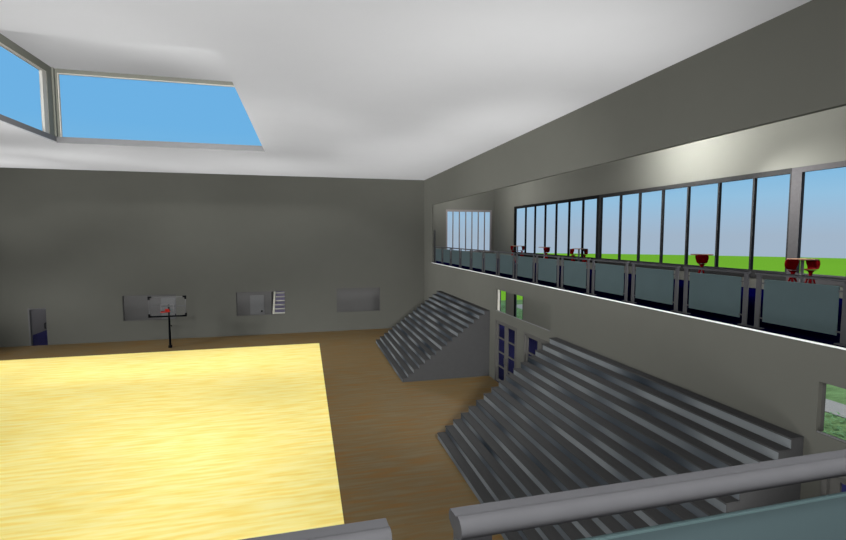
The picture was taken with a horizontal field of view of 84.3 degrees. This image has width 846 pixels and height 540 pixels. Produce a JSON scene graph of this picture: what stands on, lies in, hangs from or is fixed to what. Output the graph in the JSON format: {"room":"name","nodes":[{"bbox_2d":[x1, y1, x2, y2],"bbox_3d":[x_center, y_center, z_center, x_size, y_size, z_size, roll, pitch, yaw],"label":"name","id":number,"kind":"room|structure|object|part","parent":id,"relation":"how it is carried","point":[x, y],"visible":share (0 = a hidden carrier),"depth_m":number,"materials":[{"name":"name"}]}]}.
{"room":"indoor gymnasium","nodes":[
{"label":"indoor gymnasium","id":0,"kind":"room"},
{"bbox_2d":[31,309,46,334],"bbox_3d":[-23.254,1.804,31.371,4.100,4.350,9.580,-1,4,-14],"label":"wall","id":1,"kind":"structure","parent":0,"point":[38,316],"depth_m":30.21,"materials":[{"name":"grey paint"}]},
{"bbox_2d":[0,31,231,81],"bbox_3d":[-9.475,-7.814,13.964,8.580,0.200,12.350,-1,4,-14],"label":"ceiling","id":2,"kind":"structure","parent":0,"point":[58,52],"depth_m":17.55,"materials":[{"name":"white paint"}]},
{"bbox_2d":[0,168,423,346],"bbox_3d":[-14.765,-0.809,28.303,30.850,10.007,0.150,-1,4,-14],"label":"wall","id":3,"kind":"structure","parent":0,"point":[73,243],"depth_m":28.50,"materials":[{"name":"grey paint"}]},
{"bbox_2d":[27,308,46,345],"bbox_3d":[-21.994,3.244,26.731,0.880,2.150,0.214,-1,4,-14],"label":"door frame","id":4,"kind":"structure","parent":3,"relation":"in","point":[28,309],"depth_m":26.61,"materials":[{"name":"grey paint"}]},
{"bbox_2d":[122,294,176,320],"bbox_3d":[-16.399,2.252,28.111,2.880,1.530,0.110,-1,4,-14],"label":"window","id":5,"kind":"structure","parent":3,"relation":"in","point":[166,294],"depth_m":27.89,"materials":[{"name":"grey paint"}]},
{"bbox_2d":[236,291,285,315],"bbox_3d":[-10.262,2.104,29.657,2.940,1.500,0.110,-1,4,-14],"label":"window","id":6,"kind":"structure","parent":3,"relation":"in","point":[263,291],"depth_m":29.60,"materials":[{"name":"grey paint"}]},
{"bbox_2d":[339,287,379,311],"bbox_3d":[-4.290,1.975,31.163,2.880,1.580,0.110,-1,4,-14],"label":"window","id":7,"kind":"structure","parent":3,"relation":"in","point":[376,287],"depth_m":31.15,"materials":[{"name":"grey paint"}]},
{"bbox_2d":[271,292,273,312],"bbox_3d":[-10.737,1.474,35.909,1.600,4.350,6.600,-1,4,-14],"label":"wall","id":8,"kind":"structure","parent":0,"point":[272,293],"depth_m":33.49,"materials":[{"name":"grey paint"}]},
{"bbox_2d":[124,190,493,319],"bbox_3d":[-7.734,-1.152,33.015,27.200,10.007,0.200,-1,4,-14],"label":"wall","id":9,"kind":"structure","parent":0,"point":[356,299],"depth_m":33.89,"materials":[{"name":"grey paint"}]},
{"bbox_2d":[161,298,175,318],"bbox_3d":[-16.680,2.922,30.849,1.050,2.185,0.167,-1,4,-14],"label":"door","id":10,"kind":"structure","parent":9,"relation":"in","point":[171,301],"depth_m":30.83,"materials":[{"name":"grey paint"}]},
{"bbox_2d":[250,295,264,314],"bbox_3d":[-11.402,2.825,32.181,0.920,2.185,0.167,-1,4,-14],"label":"door","id":11,"kind":"structure","parent":9,"relation":"in","point":[256,301],"depth_m":32.18,"materials":[{"name":"grey paint"}]},
{"bbox_2d":[446,209,491,251],"bbox_3d":[3.493,-2.960,35.665,3.670,3.230,0.130,-1,4,-14],"label":"window","id":12,"kind":"structure","parent":9,"relation":"in","point":[452,211],"depth_m":35.65,"materials":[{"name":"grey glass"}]},
{"bbox_2d":[0,0,810,179],"bbox_3d":[-7.801,-4.776,13.601,37.300,0.040,37.200,-1,4,-14],"label":"ceiling","id":13,"kind":"structure","parent":0,"point":[368,89],"depth_m":10.04,"materials":[{"name":"white paint"}]},
{"bbox_2d":[0,324,845,539],"bbox_3d":[-8.660,5.078,17.719,37.300,0.200,44.200,-1,4,-14],"label":"floor","id":14,"kind":"structure","parent":0,"point":[392,464],"depth_m":16.23,"materials":[{"name":"brown wood"}]},
{"bbox_2d":[147,295,186,347],"bbox_3d":[-14.109,2.915,25.809,1.930,2.939,0.870,-1,4,-14],"label":"basketball hoop","id":15,"kind":"object","parent":14,"relation":"on","point":[184,296],"visible":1,"depth_m":25.98,"materials":[{"name":"black metal"}]},
{"bbox_2d":[0,343,343,539],"bbox_3d":[-10.790,5.318,12.956,16.230,0.012,25.600,-1,4,-14],"label":"court","id":16,"kind":"object","parent":14,"relation":"on","point":[222,443],"visible":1,"depth_m":13.83,"materials":[{"name":"yellow wood"}]},
{"bbox_2d":[272,291,284,313],"bbox_3d":[-10.653,1.549,35.558,1.270,4.248,5.850,-1,4,-14],"label":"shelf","id":17,"kind":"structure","parent":14,"relation":"on","point":[278,297],"depth_m":34.35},
{"bbox_2d":[376,291,489,381],"bbox_3d":[0.092,3.032,24.119,3.976,2.951,7.730,-1,4,-14],"label":"bleachers","id":18,"kind":"object","parent":14,"relation":"on","point":[448,336],"visible":1,"depth_m":21.20,"materials":[{"name":"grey metal"}]},
{"bbox_3d":[1.046,3.319,20.390,3.961,2.920,0.009,-1,4,-14],"label":"panel","id":19,"kind":"part","parent":18,"relation":"part of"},
{"bbox_2d":[437,337,803,539],"bbox_3d":[3.360,3.979,11.096,4.046,2.951,7.810,-1,4,-14],"label":"bleachers","id":20,"kind":"object","parent":14,"relation":"on","point":[572,416],"visible":0.85,"depth_m":10.35,"materials":[{"name":"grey metal"}]},
{"bbox_3d":[4.324,4.269,7.329,4.031,2.920,0.009,-1,4,-14],"label":"panel","id":21,"kind":"part","parent":20,"relation":"part of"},
{"bbox_2d":[424,0,845,499],"bbox_3d":[4.340,0.125,15.470,0.120,10.007,34.170,-1,4,-14],"label":"wall","id":22,"kind":"structure","parent":0,"point":[792,64],"depth_m":9.82,"materials":[{"name":"grey paint"}]},
{"bbox_2d":[434,230,435,260],"bbox_3d":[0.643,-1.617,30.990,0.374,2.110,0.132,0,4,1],"label":"door","id":23,"kind":"structure","parent":22,"relation":"in","point":[434,230],"depth_m":30.99,"materials":[{"name":"grey paint"}]},
{"bbox_2d":[494,319,516,380],"bbox_3d":[3.426,3.526,19.277,0.151,2.670,2.100,-1,4,-14],"label":"door","id":24,"kind":"structure","parent":22,"relation":"in","point":[505,339],"depth_m":19.38,"materials":[{"name":"grey paint"}]},
{"bbox_2d":[496,290,549,330],"bbox_3d":[3.761,1.442,17.881,0.090,0.930,4.630,-1,4,-14],"label":"window","id":25,"kind":"structure","parent":22,"relation":"in","point":[498,290],"depth_m":19.73,"materials":[{"name":"grey paint"}]},
{"bbox_3d":[3.249,1.275,20.030,0.025,0.910,0.200,-1,4,-14],"label":"frame","id":26,"kind":"part","parent":25,"relation":"part of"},
{"bbox_3d":[3.732,1.895,17.907,0.030,0.022,4.630,-1,4,-14],"label":"sill","id":27,"kind":"part","parent":25,"relation":"part of","materials":[{"name":"grey paint"}]},
{"bbox_2d":[523,332,548,361],"bbox_3d":[4.118,3.724,16.550,0.151,2.670,2.260,-1,4,-14],"label":"door","id":28,"kind":"structure","parent":22,"relation":"in","point":[527,336],"depth_m":17.34,"materials":[{"name":"grey paint"}]},
{"bbox_2d":[817,383,845,442],"bbox_3d":[6.947,2.355,5.321,0.090,0.830,4.550,-1,4,-14],"label":"window","id":29,"kind":"structure","parent":22,"relation":"in","point":[824,384],"depth_m":7.49,"materials":[{"name":"grey paint"}]},
{"bbox_3d":[6.426,2.186,7.509,0.025,0.810,0.040,-1,4,-14],"label":"frame","id":30,"kind":"part","parent":29,"relation":"part of","materials":[{"name":"grey paint"}]},
{"bbox_3d":[6.918,2.759,5.343,0.030,0.022,4.550,-1,4,-14],"label":"sill","id":31,"kind":"part","parent":29,"relation":"part of","materials":[{"name":"grey paint"}]},
{"bbox_2d":[820,476,845,495],"bbox_3d":[6.655,4.487,6.550,0.151,2.600,2.070,-1,4,-14],"label":"door","id":32,"kind":"structure","parent":22,"relation":"in","point":[832,485],"depth_m":7.34,"materials":[{"name":"grey paint"}]},
{"bbox_2d":[432,258,845,347],"bbox_3d":[6.974,0.552,17.634,6.269,0.260,37.000,-1,4,-14],"label":"floor","id":33,"kind":"structure","parent":0,"point":[829,339],"depth_m":11.30,"materials":[{"name":"blue carpet"}]},
{"bbox_2d":[434,246,441,263],"bbox_3d":[0.968,-0.938,29.121,0.100,1.044,1.660,-1,4,-14],"label":"railing panel","id":34,"kind":"object","parent":33,"relation":"on","point":[438,252],"visible":0.98,"depth_m":29.12,"materials":[{"name":"teal glass"}]},
{"bbox_3d":[0.968,-0.940,29.120,0.012,0.771,1.230,-1,4,-14],"label":"glass panel","id":35,"kind":"part","parent":34,"relation":"part of","materials":[{"name":"clear glass"}]},
{"bbox_2d":[442,247,450,265],"bbox_3d":[1.381,-0.820,27.491,0.100,1.044,1.660,-1,4,-14],"label":"railing panel","id":36,"kind":"object","parent":33,"relation":"on","point":[446,253],"visible":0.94,"depth_m":27.30,"materials":[{"name":"teal glass"}]},
{"bbox_3d":[1.381,-0.822,27.491,0.012,0.771,1.230,-1,4,-14],"label":"glass panel","id":37,"kind":"part","parent":36,"relation":"part of","materials":[{"name":"clear glass"}]},
{"bbox_2d":[450,248,460,267],"bbox_3d":[1.794,-0.702,25.867,0.100,1.044,1.660,-1,4,-14],"label":"railing panel","id":38,"kind":"object","parent":33,"relation":"on","point":[455,254],"visible":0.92,"depth_m":25.83,"materials":[{"name":"teal glass"}]},
{"bbox_3d":[1.794,-0.704,25.867,0.012,0.771,1.230,-1,4,-14],"label":"glass panel","id":39,"kind":"part","parent":38,"relation":"part of","materials":[{"name":"clear glass"}]},
{"bbox_2d":[459,248,470,269],"bbox_3d":[2.206,-0.583,24.243,0.100,1.044,1.660,-1,4,-14],"label":"railing panel","id":40,"kind":"object","parent":33,"relation":"on","point":[465,255],"visible":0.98,"depth_m":24.21,"materials":[{"name":"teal glass"}]},
{"bbox_3d":[2.206,-0.586,24.242,0.012,0.771,1.230,-1,4,-14],"label":"glass panel","id":41,"kind":"part","parent":40,"relation":"part of","materials":[{"name":"glass"}]},
{"bbox_2d":[471,249,482,271],"bbox_3d":[2.618,-0.465,22.618,0.100,1.044,1.660,-1,4,-14],"label":"railing panel","id":42,"kind":"object","parent":33,"relation":"on","point":[476,257],"visible":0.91,"depth_m":22.57,"materials":[{"name":"teal glass"}]},
{"bbox_3d":[2.441,-0.499,23.316,0.030,0.973,0.090,-1,4,-14],"label":"post","id":43,"kind":"part","parent":42,"relation":"part of","materials":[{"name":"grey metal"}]},
{"bbox_3d":[2.618,-0.468,22.618,0.012,0.771,1.230,-1,4,-14],"label":"glass panel","id":44,"kind":"part","parent":42,"relation":"part of","materials":[{"name":"glass"}]},
{"bbox_2d":[483,250,497,274],"bbox_3d":[3.028,-0.348,21.004,0.100,1.044,1.660,-1,4,-14],"label":"railing panel","id":45,"kind":"object","parent":33,"relation":"on","point":[490,260],"visible":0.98,"depth_m":20.96,"materials":[{"name":"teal glass"}]},
{"bbox_3d":[3.028,-0.350,21.003,0.012,0.771,1.230,-1,4,-14],"label":"glass panel","id":46,"kind":"part","parent":45,"relation":"part of","materials":[{"name":"clear glass"}]},
{"bbox_3d":[3.204,-0.281,20.309,0.030,0.973,0.090,-1,4,-14],"label":"post","id":47,"kind":"part","parent":45,"relation":"part of","materials":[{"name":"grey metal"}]},
{"bbox_2d":[497,251,514,278],"bbox_3d":[3.443,-0.229,19.365,0.100,1.044,1.660,-1,4,-14],"label":"railing panel","id":48,"kind":"object","parent":33,"relation":"on","point":[506,263],"visible":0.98,"depth_m":19.32,"materials":[{"name":"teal glass"}]},
{"bbox_3d":[3.267,-0.263,20.062,0.030,0.973,0.090,-1,4,-14],"label":"post","id":49,"kind":"part","parent":48,"relation":"part of","materials":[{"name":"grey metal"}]},
{"bbox_3d":[3.443,-0.231,19.365,0.012,0.771,1.230,-1,4,-14],"label":"glass panel","id":50,"kind":"part","parent":48,"relation":"part of","materials":[{"name":"glass"}]},
{"bbox_3d":[3.620,-0.161,18.670,0.030,0.973,0.090,-1,4,-14],"label":"post","id":51,"kind":"part","parent":48,"relation":"part of","materials":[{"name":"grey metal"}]},
{"bbox_2d":[514,253,535,282],"bbox_3d":[3.858,-0.110,17.728,0.100,1.044,1.660,-1,4,-14],"label":"railing panel","id":52,"kind":"object","parent":33,"relation":"on","point":[525,267],"visible":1,"depth_m":17.65,"materials":[{"name":"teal glass"}]},
{"bbox_3d":[3.858,-0.112,17.728,0.012,0.771,1.230,-1,4,-14],"label":"glass panel","id":53,"kind":"part","parent":52,"relation":"part of","materials":[{"name":"glass"}]},
{"bbox_3d":[3.858,-0.604,17.692,0.099,0.054,1.530,-1,4,-14],"label":"handrail","id":54,"kind":"part","parent":52,"relation":"part of","materials":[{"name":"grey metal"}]},
{"bbox_3d":[4.035,-0.042,17.033,0.030,0.973,0.090,-1,4,-14],"label":"post","id":55,"kind":"part","parent":52,"relation":"part of","materials":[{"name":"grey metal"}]},
{"bbox_2d":[543,247,549,258],"bbox_3d":[6.549,-0.663,24.904,0.360,1.091,0.399,0,4,-4],"label":"bar stool","id":56,"kind":"object","parent":33,"relation":"on","point":[546,249],"visible":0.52,"depth_m":24.75,"materials":[{"name":"red plastic"}]},
{"bbox_2d":[534,254,559,287],"bbox_3d":[4.272,0.009,16.099,0.100,1.044,1.660,-1,4,-14],"label":"railing panel","id":57,"kind":"object","parent":33,"relation":"on","point":[546,269],"visible":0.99,"depth_m":16.05,"materials":[{"name":"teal glass"}]},
{"bbox_3d":[4.095,-0.025,16.796,0.030,0.973,0.090,-1,4,-14],"label":"post","id":58,"kind":"part","parent":57,"relation":"part of","materials":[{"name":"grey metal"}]},
{"bbox_3d":[4.271,-0.485,16.063,0.099,0.054,1.530,-1,4,-14],"label":"handrail","id":59,"kind":"part","parent":57,"relation":"part of","materials":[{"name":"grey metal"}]},
{"bbox_3d":[4.272,0.007,16.099,0.012,0.771,1.230,-1,4,-14],"label":"glass panel","id":60,"kind":"part","parent":57,"relation":"part of","materials":[{"name":"clear glass"}]},
{"bbox_3d":[4.449,0.076,15.404,0.030,0.973,0.090,-1,4,-14],"label":"post","id":61,"kind":"part","parent":57,"relation":"part of","materials":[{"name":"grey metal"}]},
{"bbox_2d":[570,249,578,260],"bbox_3d":[7.073,-0.448,21.950,0.399,1.091,0.360,-1,4,-14],"label":"bar stool","id":62,"kind":"object","parent":33,"relation":"on","point":[571,250],"visible":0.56,"depth_m":21.87,"materials":[{"name":"red plastic"}]},
{"bbox_2d":[559,256,590,293],"bbox_3d":[4.687,0.128,14.463,0.100,1.044,1.660,-1,4,-14],"label":"railing panel","id":63,"kind":"object","parent":33,"relation":"on","point":[574,272],"visible":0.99,"depth_m":14.39,"materials":[{"name":"teal glass"}]},
{"bbox_3d":[4.510,0.094,15.160,0.030,0.973,0.090,-1,4,-14],"label":"post","id":64,"kind":"part","parent":63,"relation":"part of","materials":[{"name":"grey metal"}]},
{"bbox_3d":[4.687,0.126,14.462,0.012,0.771,1.230,-1,4,-14],"label":"glass panel","id":65,"kind":"part","parent":63,"relation":"part of","materials":[{"name":"clear glass"}]},
{"bbox_3d":[4.687,-0.366,14.427,0.099,0.054,1.530,-1,4,-14],"label":"handrail","id":66,"kind":"part","parent":63,"relation":"part of","materials":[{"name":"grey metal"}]},
{"bbox_3d":[4.864,0.195,13.768,0.030,0.973,0.090,-1,4,-14],"label":"post","id":67,"kind":"part","parent":63,"relation":"part of","materials":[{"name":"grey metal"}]},
{"bbox_2d":[572,248,583,261],"bbox_3d":[7.330,-0.454,22.015,0.650,1.109,0.650,-1,4,-14],"label":"bar table","id":68,"kind":"object","parent":33,"relation":"on","point":[572,248],"visible":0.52,"depth_m":21.98,"materials":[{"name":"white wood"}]},
{"bbox_2d":[580,249,587,261],"bbox_3d":[7.586,-0.457,22.080,0.399,1.091,0.360,-1,4,-14],"label":"bar stool","id":69,"kind":"object","parent":33,"relation":"on","point":[585,250],"visible":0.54,"depth_m":22.09,"materials":[{"name":"red plastic"}]},
{"bbox_2d":[590,259,629,301],"bbox_3d":[5.101,0.247,12.831,0.100,1.044,1.660,-1,4,-14],"label":"railing panel","id":70,"kind":"object","parent":33,"relation":"on","point":[607,278],"visible":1,"depth_m":12.75,"materials":[{"name":"teal glass"}]},
{"bbox_3d":[4.924,0.213,13.528,0.030,0.973,0.090,-1,4,-14],"label":"post","id":71,"kind":"part","parent":70,"relation":"part of","materials":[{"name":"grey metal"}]},
{"bbox_3d":[5.101,0.244,12.831,0.012,0.771,1.230,-1,4,-14],"label":"glass panel","id":72,"kind":"part","parent":70,"relation":"part of","materials":[{"name":"glass"}]},
{"bbox_3d":[5.101,-0.248,12.795,0.099,0.054,1.530,-1,4,-14],"label":"handrail","id":73,"kind":"part","parent":70,"relation":"part of","materials":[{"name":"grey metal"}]},
{"bbox_3d":[5.278,0.314,12.136,0.030,0.973,0.090,-1,4,-14],"label":"post","id":74,"kind":"part","parent":70,"relation":"part of","materials":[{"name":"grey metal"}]},
{"bbox_2d":[435,263,845,349],"bbox_3d":[4.516,0.658,14.525,0.020,0.028,32.180,-1,4,-14],"label":"strip","id":75,"kind":"object","parent":33,"relation":"attached to","point":[823,344],"visible":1,"depth_m":9.74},
{"bbox_2d":[628,262,680,311],"bbox_3d":[5.516,0.366,11.194,0.100,1.044,1.660,-1,4,-14],"label":"railing panel","id":76,"kind":"object","parent":33,"relation":"on","point":[656,285],"visible":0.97,"depth_m":11.11,"materials":[{"name":"teal glass"}]},
{"bbox_3d":[5.340,0.332,11.891,0.030,0.973,0.090,-1,4,-14],"label":"post","id":77,"kind":"part","parent":76,"relation":"part of","materials":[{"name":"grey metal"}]},
{"bbox_3d":[5.516,0.363,11.194,0.012,0.771,1.230,-1,4,-14],"label":"glass panel","id":78,"kind":"part","parent":76,"relation":"part of","materials":[{"name":"teal glass"}]},
{"bbox_3d":[5.516,-0.129,11.158,0.099,0.054,1.530,-1,4,-14],"label":"handrail","id":79,"kind":"part","parent":76,"relation":"part of","materials":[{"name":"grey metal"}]},
{"bbox_3d":[5.693,0.433,10.499,0.030,0.973,0.090,-1,4,-14],"label":"post","id":80,"kind":"part","parent":76,"relation":"part of","materials":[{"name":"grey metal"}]},
{"bbox_2d":[690,254,713,272],"bbox_3d":[9.054,0.041,15.218,0.650,1.109,0.650,-1,4,-14],"label":"bar table","id":81,"kind":"object","parent":33,"relation":"on","point":[690,254],"visible":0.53,"depth_m":14.99,"materials":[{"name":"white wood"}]},
{"bbox_2d":[696,255,708,272],"bbox_3d":[8.927,0.059,14.987,0.360,1.091,0.399,2,5,29],"label":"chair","id":82,"kind":"object","parent":33,"relation":"on","point":[699,258],"visible":0.55,"depth_m":14.84,"materials":[{"name":"red plastic"}]},
{"bbox_2d":[679,266,751,326],"bbox_3d":[5.933,0.485,9.553,0.100,1.044,1.660,-1,4,-14],"label":"railing panel","id":83,"kind":"object","parent":33,"relation":"on","point":[721,294],"visible":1,"depth_m":9.46,"materials":[{"name":"teal glass"}]},
{"bbox_3d":[5.756,0.451,10.250,0.030,0.973,0.090,-1,4,-14],"label":"post","id":84,"kind":"part","parent":83,"relation":"part of","materials":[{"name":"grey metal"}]},
{"bbox_3d":[5.933,0.483,9.553,0.012,0.771,1.230,-1,4,-14],"label":"glass panel","id":85,"kind":"part","parent":83,"relation":"part of","materials":[{"name":"glass"}]},
{"bbox_3d":[5.932,-0.009,9.517,0.099,0.054,1.530,-1,4,-14],"label":"handrail","id":86,"kind":"part","parent":83,"relation":"part of","materials":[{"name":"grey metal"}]},
{"bbox_3d":[6.109,0.552,8.858,0.030,0.973,0.090,-1,4,-14],"label":"post","id":87,"kind":"part","parent":83,"relation":"part of","materials":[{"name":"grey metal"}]},
{"bbox_2d":[784,259,798,281],"bbox_3d":[9.575,0.270,12.088,0.399,1.091,0.360,-1,4,-14],"label":"chair","id":88,"kind":"object","parent":33,"relation":"on","point":[789,264],"visible":0.65,"depth_m":12.01,"materials":[{"name":"red plastic"}]},
{"bbox_2d":[749,272,845,346],"bbox_3d":[6.348,0.604,7.917,0.100,1.044,1.660,-1,4,-14],"label":"railing panel","id":89,"kind":"object","parent":33,"relation":"on","point":[806,306],"visible":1,"depth_m":7.85,"materials":[{"name":"teal glass"}]},
{"bbox_3d":[6.171,0.570,8.614,0.030,0.973,0.090,-1,4,-14],"label":"post","id":90,"kind":"part","parent":89,"relation":"part of","materials":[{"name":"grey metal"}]},
{"bbox_3d":[6.347,0.110,7.881,0.099,0.054,1.530,-1,4,-14],"label":"handrail","id":91,"kind":"part","parent":89,"relation":"part of","materials":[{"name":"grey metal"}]},
{"bbox_3d":[6.348,0.602,7.917,0.012,0.771,1.230,-1,4,-14],"label":"glass panel","id":92,"kind":"part","parent":89,"relation":"part of","materials":[{"name":"glass"}]},
{"bbox_3d":[6.524,0.671,7.222,0.030,0.973,0.090,-1,4,-14],"label":"post","id":93,"kind":"part","parent":89,"relation":"part of","materials":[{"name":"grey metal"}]},
{"bbox_2d":[787,258,818,282],"bbox_3d":[9.832,0.264,12.153,0.650,1.109,0.650,-1,4,-14],"label":"bar table","id":94,"kind":"object","parent":33,"relation":"on","point":[801,259],"visible":0.52,"depth_m":12.11,"materials":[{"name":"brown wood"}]},
{"bbox_2d":[804,260,819,283],"bbox_3d":[10.088,0.260,12.217,0.399,1.091,0.360,-1,4,-14],"label":"chair","id":95,"kind":"object","parent":33,"relation":"on","point":[812,266],"visible":0.5,"depth_m":12.21,"materials":[{"name":"red plastic"}]},
{"bbox_3d":[10.123,0.100,12.215,0.260,0.188,0.260,-1,4,-14],"label":"stem","id":96,"kind":"part","parent":95,"relation":"part of","materials":[{"name":"red plastic"}]},
{"bbox_2d":[494,106,845,329],"bbox_3d":[10.085,-0.094,18.479,0.200,10.007,37.200,-1,4,-14],"label":"wall","id":97,"kind":"structure","parent":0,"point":[819,137],"depth_m":17.86,"materials":[{"name":"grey paint"}]},
{"bbox_2d":[514,294,522,319],"bbox_3d":[6.617,2.071,32.174,0.140,2.800,1.380,-1,4,-14],"label":"window","id":98,"kind":"structure","parent":97,"relation":"attached to","point":[514,294],"depth_m":32.83,"materials":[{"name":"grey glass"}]},
{"bbox_2d":[514,195,598,262],"bbox_3d":[7.586,-2.370,27.970,0.120,3.390,9.700,-1,4,-14],"label":"window","id":99,"kind":"structure","parent":97,"relation":"attached to","point":[582,199],"depth_m":27.17,"materials":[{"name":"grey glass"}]},
{"bbox_2d":[597,168,791,280],"bbox_3d":[9.938,-1.696,18.703,0.120,3.390,9.470,-1,4,-14],"label":"window","id":100,"kind":"structure","parent":97,"relation":"attached to","point":[754,176],"depth_m":17.77,"materials":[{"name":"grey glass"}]},
{"bbox_2d":[786,160,845,285],"bbox_3d":[12.207,-1.046,9.759,0.120,3.390,9.030,-1,4,-14],"label":"window","id":101,"kind":"structure","parent":97,"relation":"attached to","point":[798,173],"depth_m":13.85,"materials":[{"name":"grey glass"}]},
{"bbox_3d":[-6.966,2.030,-2.680,30.710,0.260,4.350,-1,4,-14],"label":"floor","id":102,"kind":"structure","parent":0,"visible":0},
{"bbox_2d":[240,518,391,539],"bbox_3d":[-0.821,1.113,0.925,1.660,1.044,0.100,-1,4,-14],"label":"railing panel","id":103,"kind":"object","parent":102,"relation":"on","point":[377,529],"visible":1,"depth_m":1.04,"materials":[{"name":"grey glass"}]},
{"bbox_2d":[449,449,845,539],"bbox_3d":[0.818,1.083,1.338,1.660,1.044,0.100,-1,4,-14],"label":"railing panel","id":104,"kind":"object","parent":102,"relation":"on","point":[823,517],"visible":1,"depth_m":1.27,"materials":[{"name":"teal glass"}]},
{"bbox_3d":[0.120,1.112,1.163,0.090,0.973,0.030,-1,4,-14],"label":"post","id":105,"kind":"part","parent":104,"relation":"part of","materials":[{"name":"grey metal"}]},
{"bbox_3d":[0.818,1.080,1.338,1.230,0.771,0.012,-1,4,-14],"label":"glass panel","id":106,"kind":"part","parent":104,"relation":"part of","materials":[{"name":"teal glass"}]},
{"bbox_3d":[-9.460,-6.272,14.017,8.220,2.883,11.870,-1,4,-14],"label":"wall","id":107,"kind":"structure","parent":0,"visible":0},
{"bbox_2d":[0,33,57,136],"bbox_3d":[-13.391,-6.305,13.080,0.220,2.680,11.750,-1,4,-14],"label":"window","id":108,"kind":"structure","parent":107,"relation":"in","point":[46,73],"depth_m":18.10,"materials":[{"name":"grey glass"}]},
{"bbox_2d":[0,114,263,150],"bbox_3d":[-9.490,-4.923,14.232,8.220,0.245,11.870,-1,4,-14],"label":"curb","id":109,"kind":"object","parent":107,"relation":"attached to","point":[75,140],"visible":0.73,"depth_m":19.53,"materials":[{"name":"grey paint"}]},
{"bbox_2d":[55,68,233,136],"bbox_3d":[-10.936,-6.796,19.826,8.220,2.680,0.160,-1,4,-14],"label":"window","id":110,"kind":"structure","parent":107,"relation":"in","point":[58,72],"depth_m":19.25,"materials":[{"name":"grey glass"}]},
{"label":"outside","id":111,"kind":"structure","parent":0,"visible":0},
{"bbox_2d":[501,253,845,299],"bbox_3d":[0.000,6.782,0.493,370.000,0.500,370.000,-1,4,-14],"label":"ground","id":112,"kind":"structure","parent":111,"point":[828,266],"depth_m":120.39,"materials":[{"name":"green plant"}]},
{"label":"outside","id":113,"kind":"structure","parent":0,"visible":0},
{"bbox_2d":[501,300,845,439],"bbox_3d":[21.890,4.705,25.391,25.300,0.030,49.700,-1,4,-14],"label":"ground","id":114,"kind":"structure","parent":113,"point":[837,394],"depth_m":18.47,"materials":[{"name":"green plant"}]},
{"bbox_2d":[501,302,845,439],"bbox_3d":[11.429,4.591,24.963,3.162,0.234,40.099,-1,4,-14],"label":"ground cover","id":115,"kind":"structure","parent":114,"relation":"on","point":[502,304],"depth_m":16.37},
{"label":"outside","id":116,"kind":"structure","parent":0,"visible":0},
{"bbox_2d":[517,304,845,418],"bbox_3d":[14.552,4.930,21.891,1.450,0.030,46.500,-1,4,-14],"label":"ground","id":117,"kind":"structure","parent":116,"point":[830,406],"depth_m":17.74,"materials":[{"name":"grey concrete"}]}
]}

